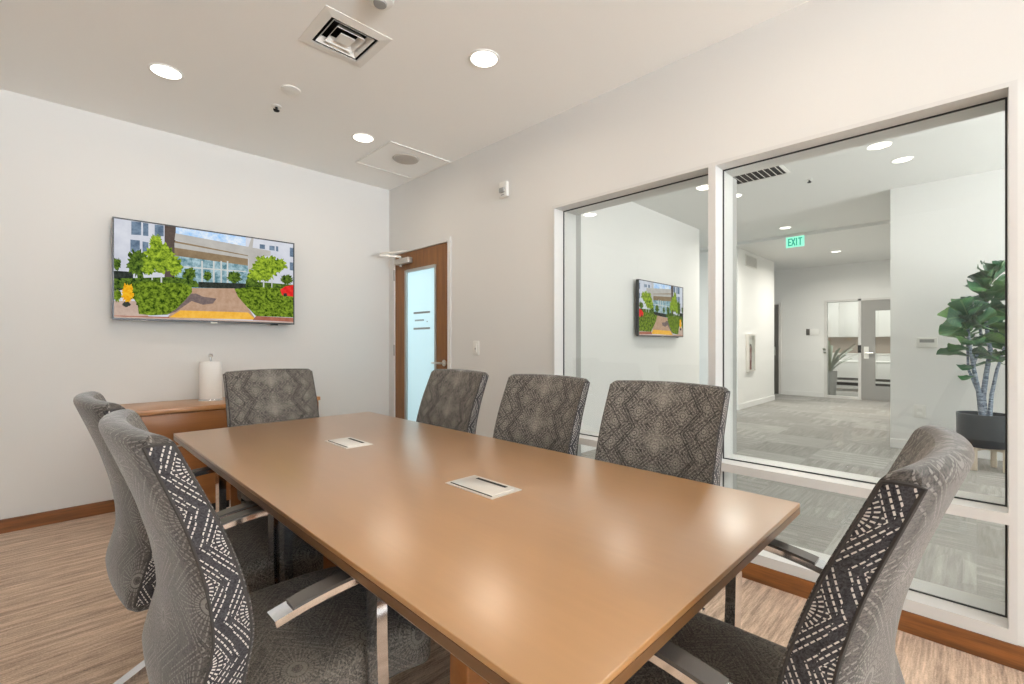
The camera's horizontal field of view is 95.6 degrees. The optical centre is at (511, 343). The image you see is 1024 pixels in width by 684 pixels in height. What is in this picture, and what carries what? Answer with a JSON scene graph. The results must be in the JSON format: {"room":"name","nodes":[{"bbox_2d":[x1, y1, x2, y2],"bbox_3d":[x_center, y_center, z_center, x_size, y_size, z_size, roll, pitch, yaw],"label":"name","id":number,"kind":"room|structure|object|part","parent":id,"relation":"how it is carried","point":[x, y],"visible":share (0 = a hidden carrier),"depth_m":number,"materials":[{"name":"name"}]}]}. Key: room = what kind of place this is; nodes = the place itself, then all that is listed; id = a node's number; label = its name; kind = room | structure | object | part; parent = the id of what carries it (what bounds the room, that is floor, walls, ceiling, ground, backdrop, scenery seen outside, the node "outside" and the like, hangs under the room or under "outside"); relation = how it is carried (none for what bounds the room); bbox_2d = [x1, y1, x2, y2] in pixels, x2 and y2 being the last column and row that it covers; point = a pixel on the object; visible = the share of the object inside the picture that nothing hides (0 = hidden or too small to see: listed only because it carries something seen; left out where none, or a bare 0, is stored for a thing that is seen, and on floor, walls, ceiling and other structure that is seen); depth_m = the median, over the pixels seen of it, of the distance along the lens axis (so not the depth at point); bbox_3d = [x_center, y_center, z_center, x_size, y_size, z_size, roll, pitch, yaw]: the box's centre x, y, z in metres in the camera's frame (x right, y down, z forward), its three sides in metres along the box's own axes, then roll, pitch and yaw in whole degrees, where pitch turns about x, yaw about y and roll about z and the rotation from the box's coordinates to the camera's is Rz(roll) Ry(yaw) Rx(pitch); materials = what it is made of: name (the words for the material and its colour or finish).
{"room":"conference room","nodes":[
{"label":"conference room","id":0,"kind":"room"},
{"bbox_2d":[0,89,388,519],"bbox_3d":[-2.970,-0.202,3.151,5.150,2.743,0.150,0,0,-45],"label":"wall","id":1,"kind":"structure","parent":0,"point":[65,171],"depth_m":3.26,"materials":[{"name":"paint"}]},
{"bbox_2d":[0,499,114,533],"bbox_3d":[-2.941,1.127,3.065,4.770,0.086,0.015,0,0,-45],"label":"baseboard","id":2,"kind":"structure","parent":1,"relation":"attached to","point":[12,524],"depth_m":3.02,"materials":[{"name":"brown wood"}]},
{"bbox_2d":[112,216,293,324],"bbox_3d":[-2.331,-0.510,3.611,1.192,0.712,0.103,0,0,-45],"label":"television","id":3,"kind":"object","parent":1,"relation":"attached to","point":[161,272],"visible":1,"depth_m":3.50,"materials":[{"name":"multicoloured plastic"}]},
{"bbox_2d":[0,0,809,189],"bbox_3d":[0.836,-1.633,-0.823,4.920,0.120,11.154,0,0,-45],"label":"ceiling","id":4,"kind":"structure","parent":0,"point":[422,91],"depth_m":2.62,"materials":[{"name":"paint"}]},
{"bbox_2d":[147,63,183,80],"bbox_3d":[-1.999,-1.570,2.681,0.172,0.006,0.172,0,0,-45],"label":"recessed light","id":5,"kind":"object","parent":4,"relation":"in","point":[164,71],"visible":1,"depth_m":2.67,"materials":[{"name":"white plastic"}]},
{"bbox_2d":[271,104,281,111],"bbox_3d":[-1.560,-1.556,3.071,0.064,0.034,0.064,0,0,-45],"label":"sprinkler","id":6,"kind":"object","parent":4,"relation":"attached to","point":[275,107],"visible":1,"depth_m":3.06,"materials":[{"name":"white metal"}]},
{"bbox_2d":[281,85,300,94],"bbox_3d":[-1.370,-1.569,2.872,0.112,0.008,0.112,0,0,-45],"label":"sprinkler cover","id":7,"kind":"object","parent":4,"relation":"attached to","point":[288,89],"visible":1,"depth_m":2.87,"materials":[{"name":"white plastic"}]},
{"bbox_2d":[298,5,391,67],"bbox_3d":[-0.863,-1.627,2.397,0.346,0.123,0.346,0,0,-45],"label":"ceiling vent","id":8,"kind":"object","parent":4,"relation":"in","point":[331,28],"visible":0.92,"depth_m":2.42,"materials":[{"name":"white plastic"}]},
{"bbox_3d":[-0.863,-1.569,2.397,0.076,0.004,0.076,0,0,-45],"label":"plate","id":9,"kind":"part","parent":8,"relation":"part of","materials":[{"name":"white plastic"}]},
{"bbox_2d":[351,133,374,142],"bbox_3d":[-1.136,-1.570,3.543,0.172,0.006,0.172,0,0,-45],"label":"recessed light","id":10,"kind":"object","parent":4,"relation":"in","point":[359,137],"visible":1,"depth_m":3.54,"materials":[{"name":"white plastic"}]},
{"bbox_2d":[367,0,393,9],"bbox_3d":[-0.596,-1.551,2.097,0.124,0.044,0.124,0,0,-45],"label":"smoke detector","id":11,"kind":"object","parent":4,"relation":"attached to","point":[377,4],"visible":1,"depth_m":2.10,"materials":[{"name":"white plastic"}]},
{"bbox_2d":[355,141,450,178],"bbox_3d":[-0.941,-1.563,4.006,0.584,0.017,0.584,0,0,-45],"label":"ceiling speaker","id":12,"kind":"object","parent":4,"relation":"attached to","point":[392,157],"visible":1,"depth_m":3.97,"materials":[{"name":"paint"}]},
{"bbox_2d":[392,153,418,164],"bbox_3d":[-0.899,-1.562,3.936,0.224,0.014,0.224,0,0,-45],"label":"grille","id":13,"kind":"object","parent":12,"relation":"attached to","point":[400,158],"depth_m":3.91,"materials":[{"name":"white metal"}]},
{"bbox_2d":[469,49,499,68],"bbox_3d":[-0.154,-1.570,2.560,0.172,0.006,0.172,0,0,-45],"label":"recessed light","id":14,"kind":"object","parent":4,"relation":"in","point":[480,58],"visible":1,"depth_m":2.55,"materials":[{"name":"white plastic"}]},
{"bbox_2d":[0,385,1023,683],"bbox_3d":[5.413,1.220,4.981,19.300,0.100,12.600,0,0,-45],"label":"floor","id":15,"kind":"structure","parent":0,"point":[63,620],"depth_m":2.39,"materials":[{"name":"carpet"}]},
{"bbox_2d":[73,391,322,683],"bbox_3d":[-1.068,0.662,1.601,0.622,1.015,0.648,0,0,43],"label":"chair","id":16,"kind":"object","parent":15,"relation":"on","point":[130,566],"visible":0.49,"depth_m":1.41,"materials":[{"name":"patterned woven fabric"},{"name":"polished chrome"},{"name":"black plastic"}]},
{"bbox_3d":[-1.215,0.453,1.443,0.490,0.595,0.216,0,0,43],"label":"backrest","id":17,"kind":"part","parent":16,"relation":"part of","materials":[{"name":"grey fabric"}]},
{"bbox_3d":[-1.023,0.452,1.288,0.004,0.546,0.164,0,0,43],"label":"panel","id":18,"kind":"part","parent":16,"relation":"part of","materials":[{"name":"grey fabric"}]},
{"bbox_3d":[-1.266,0.521,1.811,0.046,0.040,0.221,0,0,43],"label":"armrest","id":19,"kind":"part","parent":16,"relation":"part of","materials":[{"name":"silver metal"}]},
{"bbox_3d":[-1.185,0.813,1.897,0.046,0.614,0.043,0,0,43],"label":"leg","id":20,"kind":"part","parent":16,"relation":"part of","materials":[{"name":"silver metal"}]},
{"bbox_3d":[-0.845,0.521,1.418,0.046,0.040,0.221,0,0,43],"label":"armrest","id":21,"kind":"part","parent":16,"relation":"part of","materials":[{"name":"silver metal"}]},
{"bbox_3d":[-1.008,0.771,1.666,0.490,0.136,0.472,0,0,43],"label":"seat","id":22,"kind":"part","parent":16,"relation":"part of","materials":[{"name":"grey fabric"}]},
{"bbox_3d":[-0.764,0.813,1.504,0.046,0.614,0.043,0,0,43],"label":"leg","id":23,"kind":"part","parent":16,"relation":"part of","materials":[{"name":"silver metal"}]},
{"bbox_2d":[120,396,319,509],"bbox_3d":[-2.146,0.797,3.493,1.200,0.745,0.520,0,0,-45],"label":"credenza","id":24,"kind":"object","parent":15,"relation":"on","point":[164,418],"visible":0.2,"depth_m":3.15,"materials":[{"name":"brown wood"}]},
{"bbox_3d":[-2.183,0.549,3.115,0.584,0.169,0.017,0,0,-45],"label":"drawer","id":25,"kind":"part","parent":24,"relation":"part of","materials":[{"name":"brown wood"}]},
{"bbox_3d":[-2.183,0.870,3.115,0.584,0.460,0.017,0,0,-45],"label":"door","id":26,"kind":"part","parent":24,"relation":"part of","materials":[{"name":"brown wood"}]},
{"bbox_2d":[198,353,222,400],"bbox_3d":[-2.277,0.248,3.506,0.160,0.353,0.160,0,0,-45],"label":"paper towel holder","id":27,"kind":"object","parent":24,"relation":"on","point":[210,372],"visible":1,"depth_m":3.45,"materials":[{"name":"white paper"}]},
{"bbox_2d":[98,409,430,683],"bbox_3d":[-0.603,0.662,1.164,0.648,1.015,0.622,0,0,-45],"label":"chair","id":28,"kind":"object","parent":15,"relation":"on","point":[203,624],"visible":0.9,"depth_m":0.93,"materials":[{"name":"patterned woven fabric"},{"name":"polished chrome"},{"name":"black plastic"}]},
{"bbox_3d":[-0.756,0.453,1.012,0.216,0.595,0.490,0,0,-45],"label":"backrest","id":29,"kind":"part","parent":28,"relation":"part of","materials":[{"name":"grey fabric"}]},
{"bbox_3d":[-0.569,0.452,0.850,0.164,0.546,0.004,0,0,-45],"label":"panel","id":30,"kind":"part","parent":28,"relation":"part of","materials":[{"name":"black fabric"}]},
{"bbox_3d":[-0.794,0.521,1.381,0.221,0.040,0.046,0,0,-45],"label":"armrest","id":31,"kind":"part","parent":28,"relation":"part of","materials":[{"name":"silver metal"}]},
{"bbox_3d":[-0.711,0.813,1.464,0.043,0.614,0.046,0,0,-45],"label":"leg","id":32,"kind":"part","parent":28,"relation":"part of","materials":[{"name":"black metal"}]},
{"bbox_3d":[-0.387,0.521,0.973,0.221,0.040,0.046,0,0,-45],"label":"armrest","id":33,"kind":"part","parent":28,"relation":"part of","materials":[{"name":"silver metal"}]},
{"bbox_3d":[-0.541,0.771,1.226,0.472,0.136,0.490,0,0,-45],"label":"seat","id":34,"kind":"part","parent":28,"relation":"part of","materials":[{"name":"grey fabric"}]},
{"bbox_3d":[-0.304,0.813,1.056,0.043,0.614,0.046,0,0,-45],"label":"leg","id":35,"kind":"part","parent":28,"relation":"part of","materials":[{"name":"silver metal"}]},
{"bbox_2d":[223,368,318,507],"bbox_3d":[-1.292,0.662,2.645,0.622,1.015,0.648,0,0,-45],"label":"chair","id":36,"kind":"object","parent":15,"relation":"on","point":[256,396],"visible":0.26,"depth_m":2.77,"materials":[{"name":"patterned woven fabric"},{"name":"polished chrome"},{"name":"black plastic"}]},
{"bbox_3d":[-1.606,0.452,2.611,0.004,0.546,0.164,0,0,-45],"label":"panel","id":37,"kind":"part","parent":36,"relation":"part of","materials":[{"name":"grey fabric"}]},
{"bbox_3d":[-1.399,0.813,2.345,0.046,0.614,0.043,0,0,-45],"label":"leg","id":38,"kind":"part","parent":36,"relation":"part of","materials":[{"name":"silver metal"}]},
{"bbox_3d":[-1.229,0.771,2.583,0.490,0.136,0.472,0,0,-45],"label":"seat","id":39,"kind":"part","parent":36,"relation":"part of","materials":[{"name":"black fabric"}]},
{"bbox_3d":[-1.444,0.453,2.798,0.490,0.595,0.216,0,0,-45],"label":"backrest","id":40,"kind":"part","parent":36,"relation":"part of","materials":[{"name":"grey fabric"}]},
{"bbox_2d":[416,369,488,433],"bbox_3d":[-0.504,0.662,2.591,0.648,1.015,0.622,0,0,-45],"label":"chair","id":41,"kind":"object","parent":15,"relation":"on","point":[452,398],"visible":0.29,"depth_m":2.72,"materials":[{"name":"grey fabric"}]},
{"bbox_3d":[-0.190,0.452,2.557,0.164,0.546,0.004,0,0,-45],"label":"panel","id":42,"kind":"part","parent":41,"relation":"part of","materials":[{"name":"grey fabric"}]},
{"bbox_2d":[174,412,799,683],"bbox_3d":[-0.427,0.800,1.760,1.025,0.740,2.413,0,0,-45],"label":"conference table","id":43,"kind":"object","parent":15,"relation":"on","point":[526,564],"visible":0.8,"depth_m":1.07,"materials":[{"name":"brown wood"}]},
{"bbox_3d":[-0.719,0.432,2.038,0.096,0.002,0.180,0,0,-45],"label":"lid","id":44,"kind":"part","parent":43,"relation":"part of","materials":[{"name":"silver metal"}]},
{"bbox_3d":[-0.089,0.432,1.413,0.096,0.002,0.180,0,0,-45],"label":"lid","id":45,"kind":"part","parent":43,"relation":"part of","materials":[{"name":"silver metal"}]},
{"bbox_2d":[493,374,589,455],"bbox_3d":[-0.013,0.662,2.114,0.648,1.015,0.622,0,0,-45],"label":"chair","id":46,"kind":"object","parent":15,"relation":"on","point":[545,411],"visible":0.23,"depth_m":2.24,"materials":[{"name":"patterned woven fabric"},{"name":"polished chrome"},{"name":"black plastic"}]},
{"bbox_3d":[0.301,0.452,2.079,0.164,0.546,0.004,0,0,-45],"label":"panel","id":47,"kind":"part","parent":46,"relation":"part of","materials":[{"name":"grey fabric"}]},
{"bbox_2d":[595,380,729,613],"bbox_3d":[0.435,0.662,1.693,0.648,1.015,0.622,0,0,-45],"label":"chair","id":48,"kind":"object","parent":15,"relation":"on","point":[677,429],"visible":0.27,"depth_m":1.81,"materials":[{"name":"patterned woven fabric"},{"name":"polished chrome"},{"name":"black plastic"}]},
{"bbox_3d":[0.588,0.453,1.845,0.216,0.595,0.490,0,0,-45],"label":"backrest","id":49,"kind":"part","parent":48,"relation":"part of","materials":[{"name":"grey fabric"}]},
{"bbox_3d":[0.750,0.452,1.658,0.164,0.546,0.004,0,0,-45],"label":"panel","id":50,"kind":"part","parent":48,"relation":"part of","materials":[{"name":"grey fabric"}]},
{"bbox_2d":[624,425,974,683],"bbox_3d":[0.481,0.662,0.941,0.622,1.015,0.648,0,0,-45],"label":"chair","id":51,"kind":"object","parent":15,"relation":"on","point":[845,631],"visible":0.76,"depth_m":0.65,"materials":[{"name":"grey fabric"}]},
{"bbox_3d":[0.264,0.521,0.750,0.046,0.040,0.221,0,0,-45],"label":"armrest","id":52,"kind":"part","parent":51,"relation":"part of","materials":[{"name":"silver metal"}]},
{"bbox_3d":[0.419,0.771,1.003,0.490,0.136,0.472,0,0,-45],"label":"seat","id":53,"kind":"part","parent":51,"relation":"part of","materials":[{"name":"grey fabric"}]},
{"bbox_3d":[0.589,0.813,1.240,0.046,0.614,0.043,0,0,-45],"label":"leg","id":54,"kind":"part","parent":51,"relation":"part of","materials":[{"name":"silver metal"}]},
{"bbox_3d":[0.672,0.521,1.157,0.046,0.040,0.221,0,0,-45],"label":"armrest","id":55,"kind":"part","parent":51,"relation":"part of","materials":[{"name":"silver metal"}]},
{"bbox_3d":[0.447,0.452,0.627,0.004,0.546,0.164,0,0,-45],"label":"panel","id":56,"kind":"part","parent":51,"relation":"part of","materials":[{"name":"black fabric"}]},
{"bbox_3d":[0.634,0.453,0.788,0.490,0.595,0.216,0,0,-45],"label":"backrest","id":57,"kind":"part","parent":51,"relation":"part of","materials":[{"name":"grey fabric"}]},
{"bbox_2d":[823,341,857,394],"bbox_3d":[7.204,0.552,10.541,1.281,1.236,1.030,0,0,-13],"label":"potted plant","id":58,"kind":"object","parent":15,"relation":"on","point":[832,375],"visible":0.66,"depth_m":10.41,"materials":[{"name":"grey plant"}]},
{"bbox_2d":[828,337,889,386],"bbox_3d":[9.771,0.490,13.078,0.630,1.360,4.500,0,0,-45],"label":"base cabinet","id":59,"kind":"object","parent":15,"relation":"on","point":[845,370],"visible":0.29,"depth_m":12.98,"materials":[{"name":"white laminate"}]},
{"bbox_3d":[9.562,0.695,12.870,0.020,0.760,0.880,0,0,-45],"label":"door","id":60,"kind":"part","parent":59,"relation":"part of","materials":[{"name":"white laminate"}]},
{"bbox_2d":[828,337,889,353],"bbox_3d":[9.987,0.040,13.294,0.020,0.460,4.500,0,0,-45],"label":"backsplash","id":61,"kind":"structure","parent":59,"relation":"on","point":[882,343],"depth_m":13.42,"materials":[{"name":"beige tile"}]},
{"bbox_2d":[832,353,889,354],"bbox_3d":[9.771,0.290,13.078,0.630,0.040,4.500,0,0,-45],"label":"countertop","id":62,"kind":"structure","parent":59,"relation":"on","point":[832,353],"depth_m":12.87,"materials":[{"name":"white laminate"}]},
{"bbox_3d":[10.198,0.695,12.233,0.020,0.760,0.880,0,0,-45],"label":"door","id":63,"kind":"part","parent":59,"relation":"part of","materials":[{"name":"white laminate"}]},
{"bbox_2d":[837,360,889,381],"bbox_3d":[8.670,0.800,11.555,0.800,0.740,1.900,0,0,-45],"label":"table","id":64,"kind":"object","parent":15,"relation":"on","point":[847,361],"visible":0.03,"depth_m":11.32,"materials":[{"name":"white laminate"}]},
{"bbox_2d":[971,447,1004,472],"bbox_3d":[4.423,1.064,4.346,0.272,0.212,0.272,0,0,25],"label":"plant stand","id":65,"kind":"object","parent":15,"relation":"on","point":[993,453],"visible":0.34,"depth_m":4.28,"materials":[{"name":"brown wood"}]},
{"bbox_2d":[936,260,1004,449],"bbox_3d":[4.411,0.075,4.285,0.774,1.760,0.690,0,0,32],"label":"potted plant","id":66,"kind":"object","parent":65,"relation":"on","point":[984,428],"visible":0.87,"depth_m":4.29,"materials":[{"name":"plant"}]},
{"bbox_3d":[4.277,1.064,4.293,0.044,0.212,0.044,0,0,-45],"label":"leg","id":67,"kind":"part","parent":65,"relation":"part of","materials":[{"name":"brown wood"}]},
{"bbox_2d":[956,411,1004,449],"bbox_3d":[4.423,0.804,4.346,0.384,0.302,0.384,0,0,-45],"label":"pot","id":68,"kind":"object","parent":65,"relation":"on","point":[983,429],"depth_m":4.23,"materials":[{"name":"grey ceramic"}]},
{"bbox_3d":[4.568,1.064,4.399,0.044,0.212,0.044,0,0,-45],"label":"leg","id":69,"kind":"part","parent":65,"relation":"part of","materials":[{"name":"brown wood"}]},
{"bbox_3d":[4.476,1.064,4.200,0.044,0.212,0.044,0,0,-45],"label":"leg","id":70,"kind":"part","parent":65,"relation":"part of","materials":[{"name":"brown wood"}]},
{"bbox_2d":[581,202,698,431],"bbox_3d":[1.273,-0.290,5.624,4.350,2.920,0.160,0,0,-45],"label":"wall","id":71,"kind":"structure","parent":0,"point":[622,244],"depth_m":5.67,"materials":[{"name":"paint"}]},
{"bbox_2d":[581,445,596,452],"bbox_3d":[1.335,1.120,5.562,4.350,0.100,0.015,0,0,-45],"label":"baseboard","id":72,"kind":"structure","parent":71,"relation":"attached to","point":[584,448],"depth_m":5.02,"materials":[{"name":"paint"}]},
{"bbox_2d":[636,279,682,337],"bbox_3d":[1.953,-0.437,6.132,1.215,0.710,0.083,0,0,-45],"label":"television","id":73,"kind":"object","parent":71,"relation":"attached to","point":[659,306],"visible":1,"depth_m":6.04,"materials":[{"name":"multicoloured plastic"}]},
{"bbox_3d":[1.964,-0.442,6.121,1.215,0.700,0.033,0,0,-45],"label":"casing","id":74,"kind":"part","parent":73,"relation":"part of","materials":[{"name":"black plastic"}]},
{"bbox_2d":[389,0,1023,646],"bbox_3d":[2.658,-0.290,0.997,0.230,2.920,10.854,0,0,-45],"label":"wall","id":75,"kind":"structure","parent":0,"point":[813,67],"depth_m":2.57,"materials":[{"name":"paint"}]},
{"bbox_2d":[380,236,450,421],"bbox_3d":[-0.890,0.120,4.335,0.353,2.100,0.956,0,0,-45],"label":"door","id":76,"kind":"structure","parent":75,"relation":"in","point":[421,273],"depth_m":4.41,"materials":[{"name":"wood"}]},
{"bbox_3d":[-1.161,-0.834,4.522,0.246,0.159,0.060,0,0,-9],"label":"closer arm","id":77,"kind":"part","parent":76,"relation":"part of","materials":[{"name":"metal"}]},
{"bbox_3d":[-0.861,0.102,4.365,0.022,1.643,0.523,0,0,-45],"label":"lite frame","id":78,"kind":"part","parent":76,"relation":"part of","materials":[{"name":"metal"}]},
{"bbox_3d":[-0.849,0.102,4.378,0.010,1.635,0.515,0,0,-45],"label":"frosted pane","id":79,"kind":"part","parent":76,"relation":"part of","materials":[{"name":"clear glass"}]},
{"bbox_3d":[-0.648,0.170,4.099,0.064,0.056,0.143,0,0,-45],"label":"handle","id":80,"kind":"part","parent":76,"relation":"part of","materials":[{"name":"metal"}]},
{"bbox_2d":[473,341,478,354],"bbox_3d":[-0.296,0.035,3.783,0.013,0.116,0.074,0,0,-45],"label":"light switch","id":81,"kind":"object","parent":75,"relation":"attached to","point":[475,343],"visible":1,"depth_m":3.77,"materials":[{"name":"white plastic"}]},
{"bbox_2d":[499,181,508,197],"bbox_3d":[-0.067,-1.175,3.531,0.045,0.116,0.084,0,0,-45],"label":"fire alarm strobe","id":82,"kind":"object","parent":75,"relation":"attached to","point":[503,186],"visible":1,"depth_m":3.51,"materials":[{"name":"white plastic"}]},
{"bbox_2d":[576,178,736,489],"bbox_3d":[1.238,0.047,2.624,0.060,2.070,2.253,0,0,-45],"label":"trim","id":83,"kind":"structure","parent":75,"relation":"attached to","point":[578,217],"depth_m":2.63,"materials":[{"name":"grey metal"}]},
{"bbox_2d":[552,79,1017,645],"bbox_3d":[1.131,0.067,2.518,0.242,2.030,2.173,0,0,-45],"label":"window","id":84,"kind":"structure","parent":75,"relation":"in","point":[985,616],"depth_m":2.17,"materials":[{"name":"white metal"}]},
{"bbox_2d":[742,562,1023,671],"bbox_3d":[2.937,1.127,0.543,0.015,0.086,9.818,0,0,-45],"label":"baseboard","id":85,"kind":"structure","parent":75,"relation":"attached to","point":[1004,653],"depth_m":1.81,"materials":[{"name":"brown wood"}]},
{"bbox_2d":[699,247,773,409],"bbox_3d":[3.650,-0.290,9.987,2.080,2.920,3.025,0,0,-45],"label":"wall","id":86,"kind":"structure","parent":0,"point":[755,288],"depth_m":8.66,"materials":[{"name":"paint"}]},
{"bbox_2d":[746,334,755,371],"bbox_3d":[4.411,0.165,8.574,0.380,0.690,0.050,0,0,-45],"label":"fire extinguisher cabinet","id":87,"kind":"object","parent":86,"relation":"attached to","point":[750,338],"visible":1,"depth_m":8.59,"materials":[{"name":"metal"}]},
{"bbox_3d":[4.396,0.165,8.589,0.300,0.630,0.008,0,0,-45],"label":"panel","id":88,"kind":"part","parent":87,"relation":"part of","materials":[{"name":"glass"}]},
{"bbox_2d":[750,344,751,369],"bbox_3d":[4.421,0.245,8.585,0.090,0.470,0.029,0,0,-45],"label":"fire extinguisher","id":89,"kind":"object","parent":87,"relation":"in","point":[750,344],"visible":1,"depth_m":8.56,"materials":[{"name":"metal"}]},
{"bbox_2d":[745,254,756,269],"bbox_3d":[4.469,-1.530,8.658,0.620,0.220,0.012,0,0,-45],"label":"air vent","id":90,"kind":"object","parent":86,"relation":"in","point":[750,261],"visible":1,"depth_m":8.64,"materials":[{"name":"white plastic"}]},
{"bbox_2d":[738,395,774,409],"bbox_3d":[4.724,1.120,8.912,2.080,0.100,0.015,0,0,-45],"label":"baseboard","id":91,"kind":"structure","parent":86,"relation":"attached to","point":[770,398],"depth_m":8.81,"materials":[{"name":"paint"}]},
{"bbox_2d":[632,111,1004,270],"bbox_3d":[6.334,-1.775,7.597,14.300,0.150,10.200,0,0,-45],"label":"ceiling","id":92,"kind":"structure","parent":0,"point":[845,207],"depth_m":5.48,"materials":[{"name":"paint"}]},
{"bbox_2d":[733,165,790,185],"bbox_3d":[2.457,-1.738,4.743,0.560,0.023,0.560,0,0,-45],"label":"ceiling vent","id":93,"kind":"object","parent":92,"relation":"in","point":[781,169],"visible":0.56,"depth_m":4.79,"materials":[{"name":"white plastic"}]},
{"bbox_2d":[786,232,803,247],"bbox_3d":[4.502,-1.642,7.379,0.048,0.209,0.257,0,0,-45],"label":"exit sign","id":94,"kind":"object","parent":92,"relation":"hanging from","point":[792,240],"visible":1,"depth_m":7.37,"materials":[{"name":"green plastic"}]},
{"bbox_2d":[891,156,913,163],"bbox_3d":[3.708,-1.747,4.410,0.172,0.006,0.172,0,0,-45],"label":"recessed light","id":95,"kind":"object","parent":92,"relation":"in","point":[905,158],"visible":1,"depth_m":4.40,"materials":[{"name":"white plastic"}]},
{"bbox_2d":[774,259,889,396],"bbox_3d":[6.170,-0.290,10.889,0.120,2.920,5.310,0,0,-45],"label":"wall","id":96,"kind":"structure","parent":0,"point":[802,293],"depth_m":10.33,"materials":[{"name":"paint"}]},
{"bbox_2d":[774,303,780,393],"bbox_3d":[5.896,0.110,11.039,0.056,2.120,0.910,0,0,-45],"label":"door","id":97,"kind":"structure","parent":96,"relation":"in","point":[777,308],"depth_m":10.75,"materials":[{"name":"paint"}]},
{"bbox_3d":[6.209,0.110,10.744,0.030,2.120,0.050,0,0,-45],"label":"frame","id":98,"kind":"part","parent":97,"relation":"part of","materials":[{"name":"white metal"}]},
{"bbox_2d":[781,390,822,396],"bbox_3d":[6.518,1.120,10.445,0.015,0.100,0.830,0,0,-45],"label":"baseboard","id":99,"kind":"structure","parent":96,"relation":"attached to","point":[785,392],"depth_m":10.43,"materials":[{"name":"paint"}]},
{"bbox_2d":[806,329,818,334],"bbox_3d":[6.670,-0.260,10.293,0.014,0.140,0.250,0,0,-45],"label":"room sign","id":100,"kind":"object","parent":96,"relation":"attached to","point":[808,331],"visible":1,"depth_m":10.29,"materials":[{"name":"plastic"}]},
{"bbox_2d":[824,297,889,400],"bbox_3d":[7.390,0.115,9.605,0.167,2.110,1.550,0,0,-45],"label":"door","id":101,"kind":"structure","parent":96,"relation":"in","point":[867,307],"depth_m":9.62,"materials":[{"name":"grey wood"}]},
{"bbox_3d":[7.348,0.185,9.620,0.006,0.250,0.080,0,0,-45],"label":"lock plate","id":102,"kind":"part","parent":101,"relation":"part of","materials":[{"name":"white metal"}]},
{"bbox_2d":[890,168,1004,439],"bbox_3d":[7.874,-0.290,5.383,5.250,2.920,4.890,0,0,-45],"label":"wall","id":103,"kind":"structure","parent":0,"point":[941,230],"depth_m":4.99,"materials":[{"name":"paint"}]},
{"bbox_2d":[914,405,925,417],"bbox_3d":[4.462,0.740,5.077,0.010,0.140,0.100,0,0,-45],"label":"wall outlet","id":104,"kind":"object","parent":103,"relation":"attached to","point":[919,410],"visible":1,"depth_m":5.07,"materials":[{"name":"white plastic"}]},
{"bbox_2d":[917,337,937,346],"bbox_3d":[4.498,-0.015,5.029,0.026,0.110,0.170,0,0,-45],"label":"thermostat","id":105,"kind":"object","parent":103,"relation":"attached to","point":[921,341],"visible":1,"depth_m":5.02,"materials":[{"name":"white plastic"}]},
{"bbox_2d":[890,438,1002,460],"bbox_3d":[5.976,1.120,3.558,0.015,0.100,4.790,0,0,-45],"label":"baseboard","id":106,"kind":"structure","parent":103,"relation":"attached to","point":[895,443],"depth_m":4.75,"materials":[{"name":"paint"}]},
{"bbox_3d":[9.944,-0.290,13.463,0.100,2.920,7.000,0,0,-45],"label":"wall","id":107,"kind":"structure","parent":0,"visible":0},
{"bbox_2d":[828,301,889,336],"bbox_3d":[9.859,-0.690,13.166,0.380,1.000,4.500,0,0,-45],"label":"upper cabinet","id":108,"kind":"object","parent":107,"relation":"attached to","point":[842,316],"visible":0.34,"depth_m":13.19,"materials":[{"name":"white laminate"}]},
{"bbox_3d":[9.096,-0.690,13.676,0.020,0.990,0.880,0,0,-45],"label":"door","id":109,"kind":"part","parent":108,"relation":"part of","materials":[{"name":"white laminate"}]},
{"bbox_3d":[9.732,-0.690,13.039,0.020,0.990,0.880,0,0,-45],"label":"door","id":110,"kind":"part","parent":108,"relation":"part of","materials":[{"name":"white laminate"}]},
{"bbox_3d":[10.368,-0.690,12.402,0.020,0.990,0.880,0,0,-45],"label":"door","id":111,"kind":"part","parent":108,"relation":"part of","materials":[{"name":"white laminate"}]}
]}

